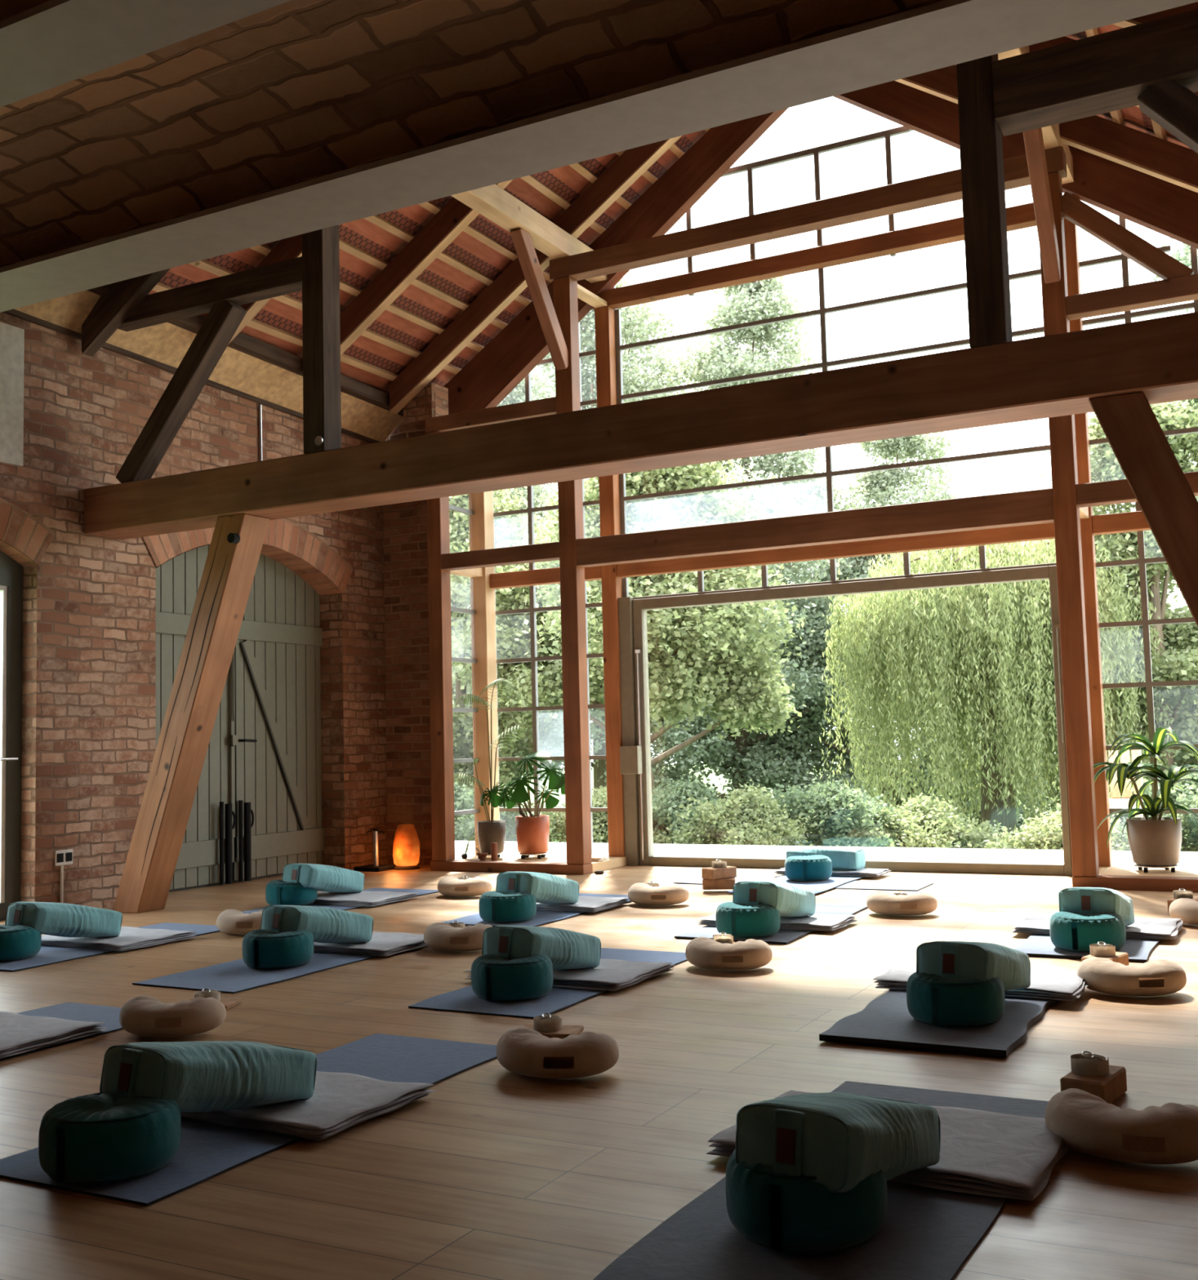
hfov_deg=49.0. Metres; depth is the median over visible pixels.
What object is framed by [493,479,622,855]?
window
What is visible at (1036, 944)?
yoga mat
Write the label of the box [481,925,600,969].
bolster
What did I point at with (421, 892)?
yoga mat
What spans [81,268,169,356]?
rafter
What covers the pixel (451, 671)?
tree
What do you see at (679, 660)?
maple tree
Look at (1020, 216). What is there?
beam
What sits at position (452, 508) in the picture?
window
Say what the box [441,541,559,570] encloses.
beam
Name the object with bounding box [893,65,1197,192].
rafter
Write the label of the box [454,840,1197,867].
ground
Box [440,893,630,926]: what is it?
yoga mat
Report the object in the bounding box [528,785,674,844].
bush
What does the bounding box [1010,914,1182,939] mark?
folded blanket
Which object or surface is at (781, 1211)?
round cushion
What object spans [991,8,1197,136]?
beam
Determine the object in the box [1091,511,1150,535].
transom
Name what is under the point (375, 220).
batten
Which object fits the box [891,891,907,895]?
roll
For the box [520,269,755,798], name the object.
birch tree
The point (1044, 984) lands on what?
folded blanket
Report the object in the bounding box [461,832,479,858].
grass plant
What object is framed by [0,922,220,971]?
yoga mat
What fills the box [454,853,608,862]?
window sill
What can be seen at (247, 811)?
yoga mat
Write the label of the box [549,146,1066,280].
beam
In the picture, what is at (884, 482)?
birch tree
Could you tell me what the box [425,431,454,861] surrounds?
timber post
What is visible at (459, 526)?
maple tree
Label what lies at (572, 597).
timber post
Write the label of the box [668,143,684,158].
batten
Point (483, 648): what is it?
post
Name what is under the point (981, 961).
bolster
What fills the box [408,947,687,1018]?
yoga mat
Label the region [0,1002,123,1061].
yoga mat
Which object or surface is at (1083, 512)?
tie piece
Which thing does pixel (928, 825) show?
bush
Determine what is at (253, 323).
batten
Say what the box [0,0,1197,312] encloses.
girder
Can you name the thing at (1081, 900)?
bolster
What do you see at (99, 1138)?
round cushion
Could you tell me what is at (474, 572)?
tie piece
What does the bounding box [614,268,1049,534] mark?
window
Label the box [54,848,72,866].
double socket
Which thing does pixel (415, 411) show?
wall
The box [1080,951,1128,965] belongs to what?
block
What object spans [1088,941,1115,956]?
roll
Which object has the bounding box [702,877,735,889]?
block
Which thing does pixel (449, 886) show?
cushion
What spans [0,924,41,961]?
round cushion
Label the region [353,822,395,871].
lantern stand
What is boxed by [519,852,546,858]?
caddy
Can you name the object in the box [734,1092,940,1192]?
bolster
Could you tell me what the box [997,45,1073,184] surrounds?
purlin
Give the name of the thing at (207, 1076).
bolster
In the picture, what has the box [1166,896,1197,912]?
block
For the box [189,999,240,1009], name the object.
board
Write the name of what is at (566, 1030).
board
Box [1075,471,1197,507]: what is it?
beam
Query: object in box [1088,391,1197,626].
brace
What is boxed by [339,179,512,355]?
rafter
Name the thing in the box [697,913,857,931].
folded blanket
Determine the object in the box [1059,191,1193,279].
brace
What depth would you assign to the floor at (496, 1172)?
3.92 m
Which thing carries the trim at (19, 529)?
attached to the wall at (88, 749)
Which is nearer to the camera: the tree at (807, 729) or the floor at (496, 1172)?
the floor at (496, 1172)
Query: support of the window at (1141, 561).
attached to the post at (1082, 455)
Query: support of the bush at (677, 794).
on the lawn at (713, 779)
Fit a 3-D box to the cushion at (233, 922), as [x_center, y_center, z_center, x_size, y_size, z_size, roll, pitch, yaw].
[-2.017,1.610,7.518,0.405,0.134,0.257,-3,-5,22]
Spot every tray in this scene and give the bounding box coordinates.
[519,852,546,855]
[1133,863,1178,867]
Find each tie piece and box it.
[449,567,482,577]
[577,284,606,308]
[1079,506,1088,519]
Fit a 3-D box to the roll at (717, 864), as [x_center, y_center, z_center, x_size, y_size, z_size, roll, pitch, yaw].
[0.826,1.533,9.024,0.103,0.053,0.099,1,-5,-29]
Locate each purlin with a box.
[450,184,606,283]
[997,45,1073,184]
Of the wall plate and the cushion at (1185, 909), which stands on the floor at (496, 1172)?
the cushion at (1185, 909)
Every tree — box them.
[448,486,589,841]
[450,457,823,794]
[451,671,558,790]
[452,364,604,792]
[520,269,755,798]
[597,457,891,811]
[660,250,862,795]
[749,499,1018,817]
[818,431,969,759]
[870,540,1189,827]
[1006,399,1197,844]
[1141,237,1197,769]
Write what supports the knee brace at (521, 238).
attached to the timber post at (572, 597)
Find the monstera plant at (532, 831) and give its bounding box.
[489,751,564,853]
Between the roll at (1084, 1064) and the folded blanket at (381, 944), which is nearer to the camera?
the roll at (1084, 1064)
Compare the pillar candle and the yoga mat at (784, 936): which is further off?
the pillar candle
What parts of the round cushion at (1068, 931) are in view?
handle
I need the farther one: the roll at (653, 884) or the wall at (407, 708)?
the wall at (407, 708)
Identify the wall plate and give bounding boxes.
[2,309,379,443]
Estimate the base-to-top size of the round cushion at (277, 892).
0.171 m
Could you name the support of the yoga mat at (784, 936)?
on the floor at (496, 1172)
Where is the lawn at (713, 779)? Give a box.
[505,764,1194,850]
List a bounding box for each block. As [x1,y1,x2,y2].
[701,866,736,879]
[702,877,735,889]
[1059,1065,1126,1103]
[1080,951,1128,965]
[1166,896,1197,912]
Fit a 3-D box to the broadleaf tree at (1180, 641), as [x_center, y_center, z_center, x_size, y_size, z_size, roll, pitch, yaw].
[6.941,-0.103,16.837,3.787,6.124,3.130,-2,-4,5]
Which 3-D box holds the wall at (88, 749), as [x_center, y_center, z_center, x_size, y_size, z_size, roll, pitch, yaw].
[-5.112,-0.333,6.373,0.380,4.000,12.820,-4,-5,28]
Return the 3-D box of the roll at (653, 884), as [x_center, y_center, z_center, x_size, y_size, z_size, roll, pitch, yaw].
[0.364,1.692,9.053,0.103,0.053,0.099,-2,-4,11]
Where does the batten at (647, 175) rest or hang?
on the rafter
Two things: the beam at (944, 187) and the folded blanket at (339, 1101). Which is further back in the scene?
the beam at (944, 187)
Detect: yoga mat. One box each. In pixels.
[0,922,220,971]
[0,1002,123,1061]
[0,1033,497,1205]
[132,951,380,993]
[238,800,253,881]
[241,887,438,913]
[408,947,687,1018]
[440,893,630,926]
[592,1080,1048,1279]
[672,875,933,891]
[674,904,867,944]
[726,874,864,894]
[818,988,1059,1057]
[1013,933,1161,962]
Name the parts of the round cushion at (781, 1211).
handle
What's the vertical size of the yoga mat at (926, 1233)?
0.011 m
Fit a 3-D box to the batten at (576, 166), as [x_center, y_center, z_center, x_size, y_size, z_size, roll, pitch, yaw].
[-1.234,-3.903,8.492,0.066,0.060,6.590,-4,-5,28]
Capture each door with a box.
[0,550,22,920]
[155,544,324,892]
[617,562,1071,875]
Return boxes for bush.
[453,781,519,840]
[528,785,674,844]
[599,773,769,844]
[653,779,817,845]
[759,774,916,847]
[826,792,1006,848]
[982,803,1182,850]
[1108,767,1197,852]
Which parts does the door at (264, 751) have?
handle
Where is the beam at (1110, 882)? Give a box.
[1071,875,1197,892]
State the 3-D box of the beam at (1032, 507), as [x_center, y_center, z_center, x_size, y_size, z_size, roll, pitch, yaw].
[1.469,-0.807,9.771,3.670,0.217,0.130,-4,-5,28]
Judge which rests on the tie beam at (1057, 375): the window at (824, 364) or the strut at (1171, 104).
the strut at (1171, 104)
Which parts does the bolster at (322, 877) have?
handle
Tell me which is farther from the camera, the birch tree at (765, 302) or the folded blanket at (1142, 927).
the birch tree at (765, 302)
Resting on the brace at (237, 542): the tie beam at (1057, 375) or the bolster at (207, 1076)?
the tie beam at (1057, 375)
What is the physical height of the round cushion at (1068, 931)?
0.171 m
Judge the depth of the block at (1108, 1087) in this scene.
3.68 m
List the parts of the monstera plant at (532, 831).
stem, stem, pot, stem, stem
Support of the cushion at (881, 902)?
on the floor at (496, 1172)
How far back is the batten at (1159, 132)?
8.62 m
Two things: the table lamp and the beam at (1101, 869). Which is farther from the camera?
the table lamp
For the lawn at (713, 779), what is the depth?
45.80 m
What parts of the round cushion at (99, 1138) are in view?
handle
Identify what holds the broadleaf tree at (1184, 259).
on the lawn at (713, 779)
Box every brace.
[112,513,269,913]
[509,227,568,370]
[1022,128,1060,283]
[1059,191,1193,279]
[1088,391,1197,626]
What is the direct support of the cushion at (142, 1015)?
on the floor at (496, 1172)
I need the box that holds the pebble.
[593,870,604,874]
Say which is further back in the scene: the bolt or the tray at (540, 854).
the tray at (540, 854)
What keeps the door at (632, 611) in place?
attached to the post at (604, 317)
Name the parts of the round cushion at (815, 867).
handle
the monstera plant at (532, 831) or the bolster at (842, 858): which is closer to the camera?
the bolster at (842, 858)
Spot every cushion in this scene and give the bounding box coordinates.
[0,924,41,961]
[38,1092,181,1184]
[119,995,226,1036]
[216,909,262,934]
[241,928,313,968]
[265,879,317,906]
[423,922,492,951]
[437,875,492,897]
[471,953,552,1001]
[478,890,536,922]
[496,1026,618,1079]
[627,882,688,905]
[684,937,772,970]
[715,902,780,937]
[724,1149,887,1253]
[784,854,831,880]
[866,890,937,915]
[906,972,1004,1027]
[1044,1088,1197,1164]
[1048,911,1125,951]
[1076,956,1186,996]
[1168,897,1197,925]
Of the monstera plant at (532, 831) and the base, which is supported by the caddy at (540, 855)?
the monstera plant at (532, 831)
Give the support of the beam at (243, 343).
on the board at (166, 343)
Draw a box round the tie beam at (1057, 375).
[84,311,1197,539]
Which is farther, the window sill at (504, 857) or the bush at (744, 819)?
the bush at (744, 819)
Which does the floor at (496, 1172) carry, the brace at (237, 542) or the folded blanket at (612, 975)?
the brace at (237, 542)
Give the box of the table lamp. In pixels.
[392,823,419,870]
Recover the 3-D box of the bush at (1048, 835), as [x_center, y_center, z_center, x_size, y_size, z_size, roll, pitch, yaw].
[4.750,2.133,12.791,2.215,1.160,1.411,-3,-5,20]
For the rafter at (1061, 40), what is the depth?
7.96 m
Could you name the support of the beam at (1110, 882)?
on the floor at (496, 1172)
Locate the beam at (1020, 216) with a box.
[591,194,1080,310]
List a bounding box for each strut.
[115,300,246,483]
[1137,80,1197,153]
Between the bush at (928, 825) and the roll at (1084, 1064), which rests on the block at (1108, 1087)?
the roll at (1084, 1064)
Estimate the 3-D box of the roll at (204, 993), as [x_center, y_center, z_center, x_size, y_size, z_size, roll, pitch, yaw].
[-1.613,1.464,5.413,0.103,0.053,0.099,1,-5,-32]
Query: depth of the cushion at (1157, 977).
5.10 m
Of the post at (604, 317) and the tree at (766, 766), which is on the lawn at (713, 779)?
the tree at (766, 766)
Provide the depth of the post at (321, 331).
8.16 m
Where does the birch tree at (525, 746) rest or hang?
on the lawn at (713, 779)
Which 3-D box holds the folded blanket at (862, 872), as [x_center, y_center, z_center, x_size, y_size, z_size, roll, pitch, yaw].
[1.731,1.726,9.801,0.820,0.032,0.340,-4,-5,28]
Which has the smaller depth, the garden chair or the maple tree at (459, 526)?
the garden chair
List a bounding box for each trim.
[0,497,55,567]
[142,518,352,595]
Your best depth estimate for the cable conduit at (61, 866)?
8.67 m
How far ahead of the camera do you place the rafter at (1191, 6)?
6.71 m
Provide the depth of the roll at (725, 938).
6.57 m
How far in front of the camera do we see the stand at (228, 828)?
10.29 m
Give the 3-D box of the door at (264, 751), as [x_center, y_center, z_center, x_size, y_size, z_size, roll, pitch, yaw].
[-2.899,0.531,10.530,0.161,2.800,2.320,-4,-5,28]
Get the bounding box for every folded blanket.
[0,1011,107,1057]
[41,926,198,951]
[180,1071,435,1141]
[313,890,419,906]
[313,931,426,955]
[462,958,675,991]
[536,896,631,912]
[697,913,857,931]
[705,1089,1070,1200]
[772,867,890,876]
[872,962,1088,1000]
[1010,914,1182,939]
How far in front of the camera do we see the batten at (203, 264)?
10.81 m
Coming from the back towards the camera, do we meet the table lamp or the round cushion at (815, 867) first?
the table lamp
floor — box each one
[0,863,1197,1279]
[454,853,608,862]
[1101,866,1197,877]
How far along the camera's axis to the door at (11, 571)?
8.57 m
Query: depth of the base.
11.14 m
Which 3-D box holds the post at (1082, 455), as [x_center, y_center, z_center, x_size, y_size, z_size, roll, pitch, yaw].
[3.494,-0.751,9.498,0.145,4.730,0.120,-4,-5,28]
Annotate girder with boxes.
[0,0,291,106]
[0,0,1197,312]
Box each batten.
[151,282,398,381]
[189,259,461,374]
[249,244,484,351]
[338,238,507,329]
[363,214,531,306]
[417,200,552,282]
[520,174,605,234]
[568,162,631,208]
[615,150,657,183]
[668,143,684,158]
[1084,27,1124,125]
[1150,118,1167,141]
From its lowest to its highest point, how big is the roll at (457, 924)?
0.053 m
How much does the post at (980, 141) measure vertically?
2.143 m
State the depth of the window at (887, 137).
10.68 m
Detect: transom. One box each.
[425,396,555,433]
[489,565,600,589]
[615,522,1054,577]
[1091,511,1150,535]
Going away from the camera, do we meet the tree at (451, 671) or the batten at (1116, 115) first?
the batten at (1116, 115)
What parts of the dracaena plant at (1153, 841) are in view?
stem, pot, stem, stem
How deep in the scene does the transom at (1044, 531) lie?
10.28 m
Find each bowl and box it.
[475,847,488,860]
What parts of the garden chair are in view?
seat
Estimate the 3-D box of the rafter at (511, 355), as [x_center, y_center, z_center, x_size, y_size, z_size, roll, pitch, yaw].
[0.142,-3.293,11.380,3.549,2.912,0.120,-4,-5,28]
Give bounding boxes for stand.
[219,801,235,884]
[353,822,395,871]
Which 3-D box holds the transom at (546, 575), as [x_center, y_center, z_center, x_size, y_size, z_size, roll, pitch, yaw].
[-0.457,-0.560,11.582,1.135,0.130,0.100,-4,-5,28]
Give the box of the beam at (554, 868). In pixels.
[430,859,591,875]
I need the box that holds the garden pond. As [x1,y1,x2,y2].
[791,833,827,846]
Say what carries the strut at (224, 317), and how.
on the tie beam at (1057, 375)
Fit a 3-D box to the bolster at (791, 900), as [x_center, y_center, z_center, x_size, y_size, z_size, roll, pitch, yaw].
[0.953,1.405,7.111,0.296,0.246,0.575,-4,-5,31]
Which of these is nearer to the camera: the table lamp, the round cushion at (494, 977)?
the round cushion at (494, 977)
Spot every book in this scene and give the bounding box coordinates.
[591,856,606,859]
[591,857,607,862]
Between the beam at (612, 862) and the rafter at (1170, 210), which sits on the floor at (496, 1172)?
the beam at (612, 862)
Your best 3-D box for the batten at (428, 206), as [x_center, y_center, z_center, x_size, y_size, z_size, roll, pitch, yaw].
[-1.896,-3.360,8.809,0.066,0.060,6.590,-4,-5,28]
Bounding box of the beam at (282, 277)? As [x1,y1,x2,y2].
[117,256,302,331]
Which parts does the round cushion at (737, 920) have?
handle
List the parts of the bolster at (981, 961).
handle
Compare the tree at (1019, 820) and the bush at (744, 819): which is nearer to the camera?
the bush at (744, 819)
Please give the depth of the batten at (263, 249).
10.86 m
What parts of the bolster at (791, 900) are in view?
handle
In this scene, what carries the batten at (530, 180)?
on the rafter at (633, 162)
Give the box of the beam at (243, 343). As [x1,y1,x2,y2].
[86,284,403,416]
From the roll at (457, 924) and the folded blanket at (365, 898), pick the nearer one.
the roll at (457, 924)
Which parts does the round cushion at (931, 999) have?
handle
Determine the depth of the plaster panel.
8.52 m
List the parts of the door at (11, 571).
handle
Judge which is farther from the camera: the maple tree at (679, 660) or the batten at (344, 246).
the maple tree at (679, 660)
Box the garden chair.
[1106,744,1142,817]
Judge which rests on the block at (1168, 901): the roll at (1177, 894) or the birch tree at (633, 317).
the roll at (1177, 894)
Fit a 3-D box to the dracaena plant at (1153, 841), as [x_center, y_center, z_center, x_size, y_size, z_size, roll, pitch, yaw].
[3.805,1.062,8.968,0.736,0.929,0.814,0,-5,-21]
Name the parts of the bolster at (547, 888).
handle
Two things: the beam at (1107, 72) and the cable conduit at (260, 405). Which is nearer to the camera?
the beam at (1107, 72)
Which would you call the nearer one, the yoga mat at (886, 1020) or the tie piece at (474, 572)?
the yoga mat at (886, 1020)
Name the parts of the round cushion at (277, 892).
handle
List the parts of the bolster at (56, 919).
handle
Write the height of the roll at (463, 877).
0.053 m
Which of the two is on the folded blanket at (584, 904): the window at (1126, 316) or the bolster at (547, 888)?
the bolster at (547, 888)
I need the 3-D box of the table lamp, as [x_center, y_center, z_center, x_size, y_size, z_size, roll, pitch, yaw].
[-1.709,1.773,11.298,0.369,0.380,0.240,-4,-5,28]
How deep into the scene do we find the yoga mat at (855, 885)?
9.10 m
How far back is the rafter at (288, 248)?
9.42 m
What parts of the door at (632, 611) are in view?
guide rail, guide rail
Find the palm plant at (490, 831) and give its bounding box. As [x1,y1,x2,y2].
[453,678,529,853]
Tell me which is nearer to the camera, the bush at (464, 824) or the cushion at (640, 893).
the cushion at (640, 893)
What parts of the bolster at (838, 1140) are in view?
handle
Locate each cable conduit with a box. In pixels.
[60,865,63,902]
[258,404,262,461]
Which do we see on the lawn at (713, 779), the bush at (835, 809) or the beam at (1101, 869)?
the bush at (835, 809)
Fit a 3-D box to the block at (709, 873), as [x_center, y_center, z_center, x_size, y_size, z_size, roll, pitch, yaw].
[0.825,1.596,9.020,0.220,0.072,0.120,2,-5,-35]
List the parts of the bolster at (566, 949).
handle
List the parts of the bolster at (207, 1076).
handle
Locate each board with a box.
[13,289,403,441]
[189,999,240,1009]
[523,1024,583,1038]
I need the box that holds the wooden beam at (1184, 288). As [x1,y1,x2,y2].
[1065,273,1197,320]
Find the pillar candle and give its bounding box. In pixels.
[490,842,497,861]
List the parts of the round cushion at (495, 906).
handle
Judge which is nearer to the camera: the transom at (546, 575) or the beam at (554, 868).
the beam at (554, 868)
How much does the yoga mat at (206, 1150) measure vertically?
0.007 m
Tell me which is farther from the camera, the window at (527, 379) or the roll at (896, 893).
the window at (527, 379)
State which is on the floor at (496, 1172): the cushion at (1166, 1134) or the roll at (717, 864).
the cushion at (1166, 1134)
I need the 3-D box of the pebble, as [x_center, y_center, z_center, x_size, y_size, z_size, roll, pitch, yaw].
[0.001,1.834,10.372,0.082,0.030,0.056,0,-5,-13]
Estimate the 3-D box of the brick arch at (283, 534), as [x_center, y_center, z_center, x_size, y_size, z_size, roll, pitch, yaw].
[-2.843,-0.744,10.581,0.262,0.573,2.400,-4,-5,28]
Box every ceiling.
[0,0,943,267]
[148,24,1191,394]
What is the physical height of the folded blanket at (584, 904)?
0.036 m
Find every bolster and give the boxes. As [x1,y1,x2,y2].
[4,901,122,937]
[99,1040,316,1112]
[260,905,373,943]
[282,863,364,893]
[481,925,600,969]
[495,871,578,903]
[732,880,815,916]
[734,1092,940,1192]
[786,845,865,870]
[915,940,1030,991]
[1057,887,1133,926]
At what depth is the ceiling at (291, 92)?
3.48 m
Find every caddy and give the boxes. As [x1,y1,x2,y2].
[477,853,501,858]
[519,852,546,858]
[1133,863,1178,872]
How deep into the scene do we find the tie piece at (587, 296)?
11.19 m
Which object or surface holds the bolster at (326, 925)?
on the folded blanket at (381, 944)
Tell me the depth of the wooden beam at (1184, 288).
8.71 m
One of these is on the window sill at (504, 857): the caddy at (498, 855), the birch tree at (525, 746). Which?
the caddy at (498, 855)
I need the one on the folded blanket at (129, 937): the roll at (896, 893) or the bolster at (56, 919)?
the bolster at (56, 919)
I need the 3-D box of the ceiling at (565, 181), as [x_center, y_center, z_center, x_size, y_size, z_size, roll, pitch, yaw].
[0.180,-3.759,7.693,8.354,2.830,6.720,-4,-5,28]
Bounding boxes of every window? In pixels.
[448,504,479,815]
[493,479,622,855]
[524,284,617,409]
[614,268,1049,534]
[622,545,986,597]
[685,125,963,296]
[908,128,1197,325]
[1088,426,1197,817]
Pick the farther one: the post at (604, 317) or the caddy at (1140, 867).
the post at (604, 317)
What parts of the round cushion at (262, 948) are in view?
handle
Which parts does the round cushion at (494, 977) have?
handle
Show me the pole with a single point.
(375, 838)
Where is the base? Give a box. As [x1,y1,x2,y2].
[353,864,395,871]
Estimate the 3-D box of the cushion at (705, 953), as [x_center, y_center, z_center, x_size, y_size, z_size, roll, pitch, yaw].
[0.577,1.426,5.982,0.405,0.134,0.257,-4,-5,25]
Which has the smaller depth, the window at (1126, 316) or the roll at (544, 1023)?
the roll at (544, 1023)
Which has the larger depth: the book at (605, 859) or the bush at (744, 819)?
the bush at (744, 819)
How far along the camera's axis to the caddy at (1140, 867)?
8.85 m
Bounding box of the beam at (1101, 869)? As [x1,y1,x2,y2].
[1097,866,1110,875]
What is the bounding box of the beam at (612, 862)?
[591,856,626,872]
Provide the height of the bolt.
0.060 m
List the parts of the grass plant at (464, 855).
bulb, blade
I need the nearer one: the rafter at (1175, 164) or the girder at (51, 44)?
the girder at (51, 44)
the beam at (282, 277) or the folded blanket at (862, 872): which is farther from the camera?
the folded blanket at (862, 872)
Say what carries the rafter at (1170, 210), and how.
attached to the ridge beam
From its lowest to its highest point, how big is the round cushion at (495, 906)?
0.171 m
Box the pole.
[373,831,378,866]
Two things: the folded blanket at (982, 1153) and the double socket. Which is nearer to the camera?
the folded blanket at (982, 1153)
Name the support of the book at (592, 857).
on the book at (605, 859)
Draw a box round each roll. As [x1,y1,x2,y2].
[194,987,220,1000]
[446,920,464,928]
[457,875,471,879]
[533,1013,561,1031]
[645,881,658,886]
[711,858,726,867]
[712,932,733,943]
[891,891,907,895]
[1070,1050,1109,1075]
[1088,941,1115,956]
[1172,888,1192,898]
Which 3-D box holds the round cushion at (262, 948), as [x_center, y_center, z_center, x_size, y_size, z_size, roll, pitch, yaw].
[-1.550,1.486,6.349,0.336,0.171,0.339,-3,-5,22]
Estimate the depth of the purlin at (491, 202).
10.13 m
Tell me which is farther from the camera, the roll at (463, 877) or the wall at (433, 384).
the wall at (433, 384)
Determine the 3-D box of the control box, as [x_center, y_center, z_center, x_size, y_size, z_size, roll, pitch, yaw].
[0.269,1.006,11.022,0.165,0.235,0.085,-4,-5,28]
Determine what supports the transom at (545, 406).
on the timber post at (437, 508)
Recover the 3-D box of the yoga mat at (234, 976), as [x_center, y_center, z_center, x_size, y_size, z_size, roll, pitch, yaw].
[-1.462,1.588,6.549,0.622,0.008,1.640,-4,-5,28]
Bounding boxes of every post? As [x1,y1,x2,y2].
[301,224,341,453]
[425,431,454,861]
[468,490,499,854]
[552,276,591,864]
[594,306,624,857]
[955,53,1012,347]
[1039,171,1098,876]
[1063,217,1111,866]
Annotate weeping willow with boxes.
[818,491,1176,848]
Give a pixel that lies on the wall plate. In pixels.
(14, 313)
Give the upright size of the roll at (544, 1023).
0.053 m
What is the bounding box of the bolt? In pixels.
[314,435,323,445]
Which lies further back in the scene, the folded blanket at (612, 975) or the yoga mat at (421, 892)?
the yoga mat at (421, 892)
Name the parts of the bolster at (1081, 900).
handle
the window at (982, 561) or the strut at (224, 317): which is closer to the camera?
the strut at (224, 317)
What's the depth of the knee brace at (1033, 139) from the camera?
8.65 m
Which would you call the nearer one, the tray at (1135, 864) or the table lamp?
the tray at (1135, 864)
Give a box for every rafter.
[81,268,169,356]
[228,224,339,343]
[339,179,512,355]
[389,135,681,414]
[443,107,787,414]
[832,80,1197,248]
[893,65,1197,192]
[1028,36,1197,107]
[1111,1,1197,27]
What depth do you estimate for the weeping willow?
16.45 m
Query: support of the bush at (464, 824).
on the lawn at (713, 779)
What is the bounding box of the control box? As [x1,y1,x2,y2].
[619,745,642,774]
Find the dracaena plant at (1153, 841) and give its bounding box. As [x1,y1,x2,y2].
[1093,727,1197,866]
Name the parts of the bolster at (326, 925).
handle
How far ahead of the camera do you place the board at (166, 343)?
10.17 m
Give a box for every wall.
[0,311,387,908]
[382,417,432,864]
[403,382,448,428]
[431,382,435,417]
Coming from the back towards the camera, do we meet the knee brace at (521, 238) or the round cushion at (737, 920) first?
the knee brace at (521, 238)
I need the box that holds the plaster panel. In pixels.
[0,321,24,466]
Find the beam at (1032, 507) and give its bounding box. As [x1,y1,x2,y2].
[576,488,1053,567]
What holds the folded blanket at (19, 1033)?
on the yoga mat at (109, 1015)
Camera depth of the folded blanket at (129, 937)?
7.17 m
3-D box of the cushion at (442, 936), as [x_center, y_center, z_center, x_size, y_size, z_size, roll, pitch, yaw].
[-0.723,1.516,6.723,0.405,0.134,0.257,-3,-5,23]
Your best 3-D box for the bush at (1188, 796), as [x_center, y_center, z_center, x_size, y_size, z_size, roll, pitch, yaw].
[5.612,1.931,12.685,1.767,1.503,1.719,-2,-4,7]
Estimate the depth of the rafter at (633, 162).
11.09 m
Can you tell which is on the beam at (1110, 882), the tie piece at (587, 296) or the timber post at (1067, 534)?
the timber post at (1067, 534)
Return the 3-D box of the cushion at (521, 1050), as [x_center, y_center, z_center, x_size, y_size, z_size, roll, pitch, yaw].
[-0.147,1.305,4.163,0.405,0.134,0.257,-3,-5,22]
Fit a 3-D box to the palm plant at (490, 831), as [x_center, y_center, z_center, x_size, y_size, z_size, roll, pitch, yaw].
[-0.939,1.077,11.212,0.706,1.485,0.459,-4,-5,28]
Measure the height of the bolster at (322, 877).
0.246 m

